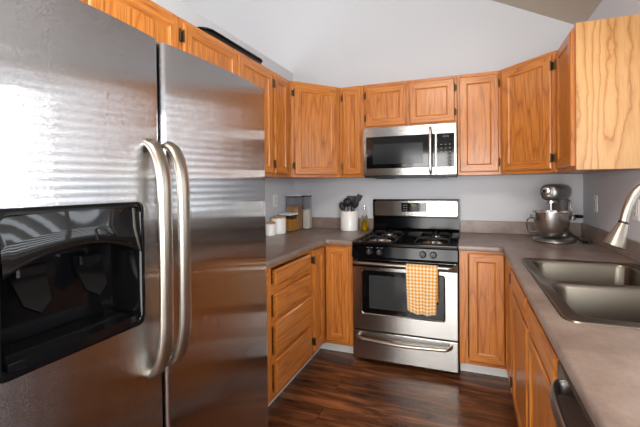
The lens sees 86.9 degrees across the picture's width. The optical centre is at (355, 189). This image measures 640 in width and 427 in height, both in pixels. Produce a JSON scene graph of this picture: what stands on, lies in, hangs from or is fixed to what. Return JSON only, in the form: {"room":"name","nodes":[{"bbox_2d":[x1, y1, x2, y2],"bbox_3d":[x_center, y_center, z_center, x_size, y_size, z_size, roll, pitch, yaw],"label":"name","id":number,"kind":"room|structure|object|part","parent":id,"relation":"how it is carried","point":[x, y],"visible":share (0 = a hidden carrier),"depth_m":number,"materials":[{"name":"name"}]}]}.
{"room":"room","nodes":[
{"label":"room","id":0,"kind":"room"},
{"bbox_2d":[151,0,294,221],"bbox_3d":[-1.129,0.086,2.077,0.120,2.475,2.860,0,1,18],"label":"wall","id":1,"kind":"structure","parent":0,"point":[281,187],"depth_m":2.93,"materials":[{"name":"grey paint"}]},
{"bbox_2d":[80,0,180,48],"bbox_3d":[-1.149,-0.659,1.302,0.334,0.383,0.874,0,1,18],"label":"upper cabinet","id":2,"kind":"object","parent":1,"relation":"attached to","point":[146,16],"visible":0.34,"depth_m":1.49,"materials":[{"name":"brown wood"}]},
{"bbox_3d":[-1.025,-0.660,1.256,0.019,0.383,0.866,0,1,18],"label":"frame","id":3,"kind":"part","parent":2,"relation":"part of","materials":[{"name":"brown wood"}]},
{"bbox_2d":[178,17,274,176],"bbox_3d":[-0.880,-0.475,2.108,0.334,0.776,0.842,0,1,18],"label":"upper cabinet","id":4,"kind":"object","parent":1,"relation":"attached to","point":[194,41],"visible":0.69,"depth_m":2.06,"materials":[{"name":"brown wood"}]},
{"bbox_3d":[-0.798,-0.471,1.876,0.020,0.728,0.416,0,1,18],"label":"door","id":5,"kind":"part","parent":4,"relation":"part of","materials":[{"name":"brown wood"}]},
{"bbox_2d":[197,27,262,63],"bbox_3d":[-0.847,-0.892,2.185,0.216,0.055,0.586,0,1,18],"label":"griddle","id":6,"kind":"object","parent":4,"relation":"on","point":[209,31],"visible":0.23,"depth_m":2.08,"materials":[{"name":"black metal"}]},
{"bbox_3d":[-0.670,-0.477,2.262,0.020,0.728,0.383,0,1,18],"label":"door","id":7,"kind":"part","parent":4,"relation":"part of","materials":[{"name":"brown wood"}]},
{"bbox_2d":[273,194,276,206],"bbox_3d":[-0.735,0.103,3.058,0.009,0.116,0.072,0,1,18],"label":"wall outlet","id":8,"kind":"object","parent":1,"relation":"attached to","point":[274,195],"visible":1,"depth_m":3.05,"materials":[{"name":"white plastic"}]},
{"bbox_2d":[265,71,290,177],"bbox_3d":[-0.708,-0.482,2.625,0.334,0.776,0.270,0,1,18],"label":"upper cabinet","id":9,"kind":"object","parent":1,"relation":"attached to","point":[281,95],"visible":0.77,"depth_m":2.56,"materials":[{"name":"brown wood"}]},
{"bbox_3d":[-0.570,-0.481,2.562,0.020,0.728,0.202,0,1,18],"label":"door","id":10,"kind":"part","parent":9,"relation":"part of","materials":[{"name":"brown wood"}]},
{"bbox_2d":[276,81,342,178],"bbox_3d":[-0.434,-0.490,3.006,0.615,0.776,0.639,0,1,18],"label":"upper cabinet","id":11,"kind":"object","parent":1,"relation":"attached to","point":[314,108],"visible":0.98,"depth_m":2.78,"materials":[{"name":"brown wood"}]},
{"bbox_3d":[-0.328,-0.486,2.795,0.382,0.728,0.020,-1,1,-28],"label":"door","id":12,"kind":"part","parent":11,"relation":"part of","materials":[{"name":"brown wood"}]},
{"bbox_2d":[269,217,373,229],"bbox_3d":[-0.514,0.340,2.403,0.836,0.104,1.859,0,1,18],"label":"backsplash","id":13,"kind":"structure","parent":1,"relation":"attached to","point":[317,222],"depth_m":3.27,"materials":[{"name":"beige stone"}]},
{"bbox_2d":[178,0,582,222],"bbox_3d":[-0.912,-1.496,3.552,5.904,5.600,0.120,0,1,18],"label":"wall","id":14,"kind":"structure","parent":0,"point":[333,43],"depth_m":3.06,"materials":[{"name":"grey paint"}]},
{"bbox_2d":[339,85,364,177],"bbox_3d":[0.008,-0.494,3.017,0.222,0.776,0.339,0,1,18],"label":"upper cabinet","id":15,"kind":"object","parent":14,"relation":"attached to","point":[351,99],"visible":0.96,"depth_m":2.87,"materials":[{"name":"brown wood"}]},
{"bbox_2d":[364,75,456,127],"bbox_3d":[0.472,-0.696,2.860,0.754,0.377,0.339,0,1,18],"label":"upper cabinet","id":16,"kind":"object","parent":14,"relation":"attached to","point":[428,100],"visible":0.91,"depth_m":2.70,"materials":[{"name":"brown wood"}]},
{"bbox_3d":[0.245,-0.691,2.774,0.341,0.329,0.020,0,1,18],"label":"door","id":17,"kind":"part","parent":16,"relation":"part of","materials":[{"name":"brown wood"}]},
{"bbox_2d":[363,122,457,178],"bbox_3d":[0.464,-0.298,2.811,0.736,0.413,0.445,0,1,18],"label":"microwave","id":18,"kind":"object","parent":16,"relation":"attached to","point":[427,150],"visible":1,"depth_m":2.64,"materials":[{"name":"silver metal"}]},
{"bbox_3d":[0.569,-0.299,2.569,0.023,0.372,0.052,0,1,18],"label":"handle","id":19,"kind":"part","parent":18,"relation":"part of","materials":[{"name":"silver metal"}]},
{"bbox_3d":[0.692,-0.308,2.566,0.150,0.391,0.028,0,1,18],"label":"control panel","id":20,"kind":"part","parent":18,"relation":"part of","materials":[{"name":"silver metal"}]},
{"bbox_3d":[0.598,-0.693,2.657,0.351,0.329,0.020,0,1,18],"label":"door","id":21,"kind":"part","parent":16,"relation":"part of","materials":[{"name":"brown wood"}]},
{"bbox_2d":[457,71,500,175],"bbox_3d":[0.982,-0.500,2.694,0.313,0.776,0.339,0,1,18],"label":"upper cabinet","id":22,"kind":"object","parent":14,"relation":"attached to","point":[478,94],"visible":0.98,"depth_m":2.55,"materials":[{"name":"brown wood"}]},
{"bbox_2d":[500,50,609,174],"bbox_3d":[1.375,-0.501,2.418,0.617,0.776,0.614,0,1,18],"label":"upper cabinet","id":23,"kind":"object","parent":14,"relation":"attached to","point":[527,88],"visible":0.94,"depth_m":2.29,"materials":[{"name":"brown wood"}]},
{"bbox_3d":[1.166,-0.496,2.312,0.020,0.728,0.367,-1,1,-28],"label":"door","id":24,"kind":"part","parent":23,"relation":"part of","materials":[{"name":"brown wood"}]},
{"bbox_3d":[1.183,-0.498,2.321,0.019,0.776,0.415,-1,1,-28],"label":"frame","id":25,"kind":"part","parent":23,"relation":"part of","materials":[{"name":"brown wood"}]},
{"bbox_2d":[268,349,517,426],"bbox_3d":[-1.847,1.376,0.680,5.904,0.060,6.200,0,1,18],"label":"floor","id":26,"kind":"structure","parent":0,"point":[334,388],"depth_m":2.11,"materials":[{"name":"brown wood"}]},
{"bbox_2d":[0,0,267,426],"bbox_3d":[-0.879,0.463,1.053,0.935,1.733,0.893,0,1,18],"label":"refrigerator","id":27,"kind":"object","parent":26,"relation":"on","point":[133,291],"visible":1,"depth_m":0.78,"materials":[{"name":"grey metal"}]},
{"bbox_3d":[-0.577,0.097,0.692,0.057,0.108,0.254,0,1,18],"label":"control panel","id":28,"kind":"part","parent":27,"relation":"part of","materials":[{"name":"black plastic"}]},
{"bbox_3d":[-0.603,0.423,0.704,0.093,1.620,0.406,0,1,18],"label":"freezer door","id":29,"kind":"part","parent":27,"relation":"part of","materials":[{"name":"silver metal"}]},
{"bbox_3d":[-0.494,0.175,0.842,0.068,0.606,0.041,0,1,18],"label":"handle","id":30,"kind":"part","parent":27,"relation":"part of","materials":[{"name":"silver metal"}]},
{"bbox_3d":[-0.477,0.174,0.900,0.068,0.606,0.041,0,1,18],"label":"handle","id":31,"kind":"part","parent":27,"relation":"part of","materials":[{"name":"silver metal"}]},
{"bbox_3d":[-0.461,0.417,1.132,0.093,1.620,0.479,0,1,18],"label":"door","id":32,"kind":"part","parent":27,"relation":"part of","materials":[{"name":"silver metal"}]},
{"bbox_2d":[266,269,269,403],"bbox_3d":[-0.834,0.882,1.776,0.611,0.882,0.454,0,1,18],"label":"base cabinet","id":33,"kind":"object","parent":26,"relation":"on","point":[267,273],"visible":0.12,"depth_m":1.87,"materials":[{"name":"brown wood"}]},
{"bbox_3d":[-0.559,0.517,1.681,0.026,0.100,0.418,0,1,18],"label":"drawer","id":34,"kind":"part","parent":33,"relation":"part of","materials":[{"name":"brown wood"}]},
{"bbox_3d":[-0.558,0.902,1.686,0.020,0.590,0.418,0,1,18],"label":"door","id":35,"kind":"part","parent":33,"relation":"part of","materials":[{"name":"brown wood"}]},
{"bbox_2d":[267,250,311,406],"bbox_3d":[-0.673,0.875,2.259,0.611,0.882,0.558,0,1,18],"label":"base cabinet","id":36,"kind":"object","parent":26,"relation":"on","point":[290,288],"visible":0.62,"depth_m":2.10,"materials":[{"name":"brown wood"}]},
{"bbox_3d":[-0.400,0.511,2.159,0.026,0.098,0.463,0,1,18],"label":"drawer","id":37,"kind":"part","parent":36,"relation":"part of","materials":[{"name":"brown wood"}]},
{"bbox_3d":[-0.399,0.668,2.161,0.026,0.134,0.463,0,1,18],"label":"drawer","id":38,"kind":"part","parent":36,"relation":"part of","materials":[{"name":"brown wood"}]},
{"bbox_3d":[-0.397,0.859,2.163,0.026,0.192,0.463,0,1,18],"label":"drawer","id":39,"kind":"part","parent":36,"relation":"part of","materials":[{"name":"brown wood"}]},
{"bbox_3d":[-0.395,1.081,2.166,0.026,0.197,0.463,0,1,18],"label":"drawer","id":40,"kind":"part","parent":36,"relation":"part of","materials":[{"name":"brown wood"}]},
{"bbox_2d":[303,244,353,366],"bbox_3d":[-0.350,0.864,2.888,0.832,0.882,0.847,0,1,18],"label":"base cabinet","id":41,"kind":"object","parent":26,"relation":"on","point":[331,264],"visible":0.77,"depth_m":2.58,"materials":[{"name":"brown wood"}]},
{"bbox_3d":[-0.279,0.812,2.531,0.020,0.736,0.180,0,1,18],"label":"door","id":42,"kind":"part","parent":41,"relation":"part of","materials":[{"name":"brown wood"}]},
{"bbox_2d":[266,217,373,268],"bbox_3d":[-0.514,0.359,2.403,0.837,0.142,1.859,0,1,18],"label":"countertop","id":43,"kind":"structure","parent":41,"relation":"on","point":[280,248],"depth_m":2.64,"materials":[{"name":"beige stone"}]},
{"bbox_2d":[266,222,275,235],"bbox_3d":[-0.719,0.332,2.828,0.086,0.113,0.086,0,1,18],"label":"canister","id":44,"kind":"object","parent":43,"relation":"on","point":[270,226],"visible":0.84,"depth_m":2.79,"materials":[{"name":"white ceramic"}]},
{"bbox_2d":[271,216,285,233],"bbox_3d":[-0.680,0.313,2.952,0.130,0.149,0.130,0,1,18],"label":"canister","id":45,"kind":"object","parent":43,"relation":"on","point":[280,221],"visible":0.89,"depth_m":2.90,"materials":[{"name":"white ceramic"}]},
{"bbox_3d":[-0.681,0.246,2.951,0.130,0.016,0.130,0,1,18],"label":"lid","id":46,"kind":"part","parent":45,"relation":"part of","materials":[{"name":"brown wood"}]},
{"bbox_2d":[278,212,297,231],"bbox_3d":[-0.623,0.300,3.094,0.136,0.170,0.133,0,1,24],"label":"storage container","id":47,"kind":"object","parent":43,"relation":"on","point":[291,217],"visible":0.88,"depth_m":3.04,"materials":[{"name":"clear glass"}]},
{"bbox_3d":[-0.623,0.226,3.093,0.136,0.018,0.133,0,1,24],"label":"lid","id":48,"kind":"part","parent":47,"relation":"part of","materials":[{"name":"grey"}]},
{"bbox_2d":[286,194,302,229],"bbox_3d":[-0.585,0.214,3.242,0.136,0.338,0.146,0,1,18],"label":"storage container","id":49,"kind":"object","parent":43,"relation":"on","point":[293,201],"visible":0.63,"depth_m":3.18,"materials":[{"name":"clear glass"}]},
{"bbox_3d":[-0.587,0.056,3.240,0.136,0.018,0.146,0,1,18],"label":"lid","id":50,"kind":"part","parent":49,"relation":"part of","materials":[{"name":"grey"}]},
{"bbox_2d":[302,193,311,228],"bbox_3d":[-0.472,0.210,3.252,0.074,0.342,0.096,0,1,18],"label":"storage container","id":51,"kind":"object","parent":43,"relation":"on","point":[306,198],"visible":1,"depth_m":3.21,"materials":[{"name":"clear glass"}]},
{"bbox_2d":[340,210,357,230],"bbox_3d":[-0.062,0.290,3.106,0.162,0.179,0.162,0,1,18],"label":"utensil crock","id":52,"kind":"object","parent":43,"relation":"on","point":[349,220],"visible":0.91,"depth_m":3.04,"materials":[{"name":"white ceramic"}]},
{"bbox_2d":[339,202,345,210],"bbox_3d":[-0.091,0.242,3.122,0.136,0.249,0.027,0,1,13],"label":"serving spoon","id":53,"kind":"object","parent":52,"relation":"in","point":[342,207],"visible":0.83,"depth_m":3.12,"materials":[{"name":"grey plastic"}]},
{"bbox_2d":[343,197,351,211],"bbox_3d":[-0.072,0.220,3.070,0.084,0.289,0.041,-1,1,-13],"label":"ladle","id":54,"kind":"object","parent":52,"relation":"in","point":[347,202],"visible":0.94,"depth_m":3.07,"materials":[{"name":"grey plastic"}]},
{"bbox_2d":[347,196,355,210],"bbox_3d":[-0.038,0.211,3.152,0.089,0.304,0.014,-1,1,-4],"label":"turner","id":55,"kind":"object","parent":52,"relation":"in","point":[352,198],"visible":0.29,"depth_m":3.15,"materials":[{"name":"grey plastic"}]},
{"bbox_2d":[352,194,362,210],"bbox_3d":[-0.025,0.203,3.046,0.182,0.328,0.023,0,1,18],"label":"spatula","id":56,"kind":"object","parent":52,"relation":"in","point":[358,197],"visible":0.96,"depth_m":3.03,"materials":[{"name":"grey plastic"}]},
{"bbox_2d":[361,205,367,230],"bbox_3d":[0.077,0.261,3.051,0.068,0.235,0.068,0,1,18],"label":"oil bottle","id":57,"kind":"object","parent":43,"relation":"on","point":[364,218],"visible":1,"depth_m":3.02,"materials":[{"name":"clear glass"}]},
{"bbox_3d":[-0.144,0.809,2.597,0.187,0.736,0.020,0,1,18],"label":"door","id":58,"kind":"part","parent":41,"relation":"part of","materials":[{"name":"brown wood"}]},
{"bbox_2d":[352,199,459,372],"bbox_3d":[0.421,0.697,2.661,0.762,1.207,0.723,0,1,18],"label":"gas range","id":59,"kind":"object","parent":26,"relation":"on","point":[409,231],"visible":1,"depth_m":2.43,"materials":[{"name":"silver metal"}]},
{"bbox_3d":[0.095,0.454,2.449,0.048,0.056,0.040,0,1,18],"label":"knob","id":60,"kind":"part","parent":59,"relation":"part of","materials":[{"name":"black plastic"}]},
{"bbox_3d":[0.167,0.454,2.425,0.048,0.056,0.040,0,1,18],"label":"knob","id":61,"kind":"part","parent":59,"relation":"part of","materials":[{"name":"black plastic"}]},
{"bbox_3d":[0.198,0.390,2.611,0.156,0.016,0.156,0,1,18],"label":"burner","id":62,"kind":"part","parent":59,"relation":"part of","materials":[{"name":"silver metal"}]},
{"bbox_3d":[0.325,1.086,2.366,0.689,0.040,0.074,0,1,18],"label":"handle","id":63,"kind":"part","parent":59,"relation":"part of","materials":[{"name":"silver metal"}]},
{"bbox_3d":[0.319,0.532,2.353,0.736,0.025,0.079,0,1,18],"label":"handle","id":64,"kind":"part","parent":59,"relation":"part of","materials":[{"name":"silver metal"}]},
{"bbox_3d":[0.339,0.774,2.414,0.756,0.526,0.041,0,1,18],"label":"oven door","id":65,"kind":"part","parent":59,"relation":"part of","materials":[{"name":"silver metal"}]},
{"bbox_3d":[0.335,0.462,2.407,0.756,0.086,0.050,0,1,18],"label":"control panel","id":66,"kind":"part","parent":59,"relation":"part of","materials":[{"name":"black metal"}]},
{"bbox_3d":[0.343,1.151,2.419,0.756,0.208,0.040,0,1,18],"label":"storage drawer","id":67,"kind":"part","parent":59,"relation":"part of","materials":[{"name":"silver metal"}]},
{"bbox_2d":[352,232,459,249],"bbox_3d":[0.422,0.400,2.672,0.762,0.026,0.582,0,1,18],"label":"cooktop","id":68,"kind":"object","parent":59,"relation":"in","point":[402,240],"depth_m":2.51,"materials":[{"name":"black metal"}]},
{"bbox_3d":[0.514,0.169,2.953,0.728,0.136,0.003,0,1,18],"label":"steel panel","id":69,"kind":"part","parent":59,"relation":"part of","materials":[{"name":"grey metal"}]},
{"bbox_2d":[406,263,437,315],"bbox_3d":[0.449,0.679,2.283,0.212,0.336,0.072,0,1,18],"label":"dish towel","id":70,"kind":"object","parent":59,"relation":"hanging from","point":[421,280],"visible":1,"depth_m":2.27,"materials":[{"name":"orange fabric"}]},
{"bbox_3d":[0.461,0.452,2.328,0.048,0.056,0.040,0,1,18],"label":"knob","id":71,"kind":"part","parent":59,"relation":"part of","materials":[{"name":"black plastic"}]},
{"bbox_3d":[0.566,0.388,2.489,0.143,0.016,0.143,0,1,18],"label":"burner","id":72,"kind":"part","parent":59,"relation":"part of","materials":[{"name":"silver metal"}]},
{"bbox_3d":[0.529,0.452,2.305,0.048,0.056,0.040,0,1,18],"label":"knob","id":73,"kind":"part","parent":59,"relation":"part of","materials":[{"name":"black plastic"}]},
{"bbox_2d":[459,251,513,392],"bbox_3d":[1.191,0.855,2.305,0.910,0.882,0.981,0,1,18],"label":"base cabinet","id":74,"kind":"object","parent":26,"relation":"on","point":[485,291],"visible":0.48,"depth_m":2.26,"materials":[{"name":"brown wood"}]},
{"bbox_3d":[0.877,0.803,2.257,0.224,0.736,0.020,0,1,18],"label":"door","id":75,"kind":"part","parent":74,"relation":"part of","materials":[{"name":"brown wood"}]},
{"bbox_3d":[0.943,0.805,2.060,0.020,0.736,0.303,0,1,18],"label":"door","id":76,"kind":"part","parent":74,"relation":"part of","materials":[{"name":"brown wood"}]},
{"bbox_2d":[511,270,559,426],"bbox_3d":[1.006,0.869,1.307,0.627,0.882,1.023,0,1,18],"label":"base cabinet","id":77,"kind":"object","parent":26,"relation":"on","point":[535,359],"visible":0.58,"depth_m":1.33,"materials":[{"name":"brown wood"}]},
{"bbox_3d":[0.798,0.504,1.639,0.026,0.100,0.475,0,1,18],"label":"drawer","id":78,"kind":"part","parent":77,"relation":"part of","materials":[{"name":"brown wood"}]},
{"bbox_3d":[0.804,0.884,1.643,0.020,0.600,0.475,0,1,18],"label":"door","id":79,"kind":"part","parent":77,"relation":"part of","materials":[{"name":"brown wood"}]},
{"bbox_3d":[0.644,0.891,1.159,0.020,0.600,0.475,0,1,18],"label":"door","id":80,"kind":"part","parent":77,"relation":"part of","materials":[{"name":"brown wood"}]},
{"bbox_3d":[0.637,0.511,1.155,0.026,0.100,0.475,0,1,18],"label":"drawer","id":81,"kind":"part","parent":77,"relation":"part of","materials":[{"name":"brown wood"}]},
{"bbox_2d":[459,220,639,426],"bbox_3d":[0.821,0.359,1.202,0.915,0.142,3.299,0,1,18],"label":"countertop","id":82,"kind":"structure","parent":77,"relation":"on","point":[602,363],"depth_m":0.94,"materials":[{"name":"beige stone"}]},
{"bbox_2d":[526,184,592,243],"bbox_3d":[1.433,0.166,2.421,0.388,0.411,0.323,-1,1,2],"label":"stand mixer","id":83,"kind":"object","parent":82,"relation":"on","point":[553,224],"visible":1,"depth_m":2.32,"materials":[{"name":"grey metal"}]},
{"bbox_2d":[526,210,575,236],"bbox_3d":[1.397,0.245,2.408,0.324,0.176,0.296,0,1,18],"label":"bowl","id":84,"kind":"object","parent":83,"relation":"on","point":[549,223],"depth_m":2.31,"materials":[{"name":"grey metal"}]},
{"bbox_3d":[1.553,0.136,2.419,0.022,0.122,0.087,-1,1,-8],"label":"lift lever","id":85,"kind":"part","parent":83,"relation":"part of","materials":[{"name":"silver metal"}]},
{"bbox_3d":[1.595,0.344,2.365,0.071,0.053,0.204,-1,1,7],"label":"power cord","id":86,"kind":"part","parent":83,"relation":"part of","materials":[{"name":"black plastic"}]},
{"bbox_2d":[521,258,639,329],"bbox_3d":[1.026,0.473,1.348,0.548,0.182,0.913,0,1,18],"label":"sink","id":87,"kind":"object","parent":82,"relation":"in","point":[607,294],"visible":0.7,"depth_m":1.35,"materials":[{"name":"grey metal"}]},
{"bbox_3d":[1.091,0.470,1.554,0.456,0.180,0.425,0,1,18],"label":"bowl","id":88,"kind":"part","parent":87,"relation":"part of","materials":[{"name":"grey metal"}]},
{"bbox_3d":[0.954,0.477,1.142,0.456,0.180,0.397,0,1,18],"label":"bowl","id":89,"kind":"part","parent":87,"relation":"part of","materials":[{"name":"grey metal"}]},
{"bbox_2d":[603,183,639,249],"bbox_3d":[1.130,0.164,1.278,0.305,0.435,0.125,0,1,18],"label":"faucet","id":90,"kind":"object","parent":82,"relation":"on","point":[617,237],"visible":1,"depth_m":1.31,"materials":[{"name":"silver metal"}]},
{"bbox_3d":[1.158,0.102,1.297,0.236,0.313,0.031,0,1,18],"label":"spout","id":91,"kind":"part","parent":90,"relation":"part of","materials":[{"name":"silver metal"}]},
{"bbox_2d":[549,360,594,426],"bbox_3d":[0.714,0.889,0.537,0.648,0.865,0.588,0,1,18],"label":"dishwasher","id":92,"kind":"object","parent":26,"relation":"on","point":[568,410],"visible":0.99,"depth_m":0.78,"materials":[{"name":"grey paint"}]},
{"bbox_3d":[0.426,0.501,0.624,0.052,0.046,0.486,0,1,18],"label":"handle","id":93,"kind":"part","parent":92,"relation":"part of","materials":[{"name":"grey"}]},
{"bbox_2d":[492,0,601,24],"bbox_3d":[-1.885,-2.655,0.644,5.904,3.032,6.220,0,1,18],"label":"ceiling","id":94,"kind":"structure","parent":0,"point":[573,12],"depth_m":2.53,"materials":[{"name":"beige paint"}]},
{"bbox_2d":[583,0,639,241],"bbox_3d":[0.869,0.050,-0.293,0.120,2.560,6.100,0,1,18],"label":"wall","id":95,"kind":"structure","parent":0,"point":[612,188],"depth_m":2.12,"materials":[{"name":"grey paint"}]},
{"bbox_2d":[460,220,639,262],"bbox_3d":[0.821,0.340,1.202,0.915,0.104,3.299,0,1,18],"label":"backsplash","id":96,"kind":"structure","parent":95,"relation":"attached to","point":[596,235],"depth_m":2.71,"materials":[{"name":"beige stone"}]},
{"bbox_2d":[593,195,597,211],"bbox_3d":[1.681,0.102,2.358,0.009,0.116,0.072,0,1,18],"label":"wall outlet","id":97,"kind":"object","parent":95,"relation":"attached to","point":[595,198],"visible":1,"depth_m":2.34,"materials":[{"name":"white plastic"}]},
{"bbox_2d":[554,14,639,171],"bbox_3d":[1.357,-0.495,1.912,0.330,0.776,0.375,0,1,18],"label":"upper cabinet","id":98,"kind":"object","parent":95,"relation":"attached to","point":[597,65],"visible":1,"depth_m":1.75,"materials":[{"name":"brown wood"}]},
{"bbox_3d":[1.216,-0.492,1.958,0.020,0.728,0.318,0,1,18],"label":"door","id":99,"kind":"part","parent":98,"relation":"part of","materials":[{"name":"brown wood"}]},
{"bbox_3d":[1.235,-0.495,1.956,0.019,0.776,0.368,0,1,18],"label":"frame","id":100,"kind":"part","parent":98,"relation":"part of","materials":[{"name":"brown wood"}]},
{"bbox_2d":[632,199,639,220],"bbox_3d":[1.493,0.110,1.792,0.009,0.116,0.072,0,1,18],"label":"wall outlet","id":101,"kind":"object","parent":95,"relation":"attached to","point":[636,208],"visible":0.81,"depth_m":1.78,"materials":[{"name":"white plastic"}]},
{"bbox_2d":[633,203,636,215],"bbox_3d":[1.491,0.110,1.793,0.002,0.068,0.034,0,1,18],"label":"socket","id":102,"kind":"object","parent":101,"relation":"attached to","point":[635,204],"depth_m":1.79,"materials":[{"name":"white plastic"}]}
]}

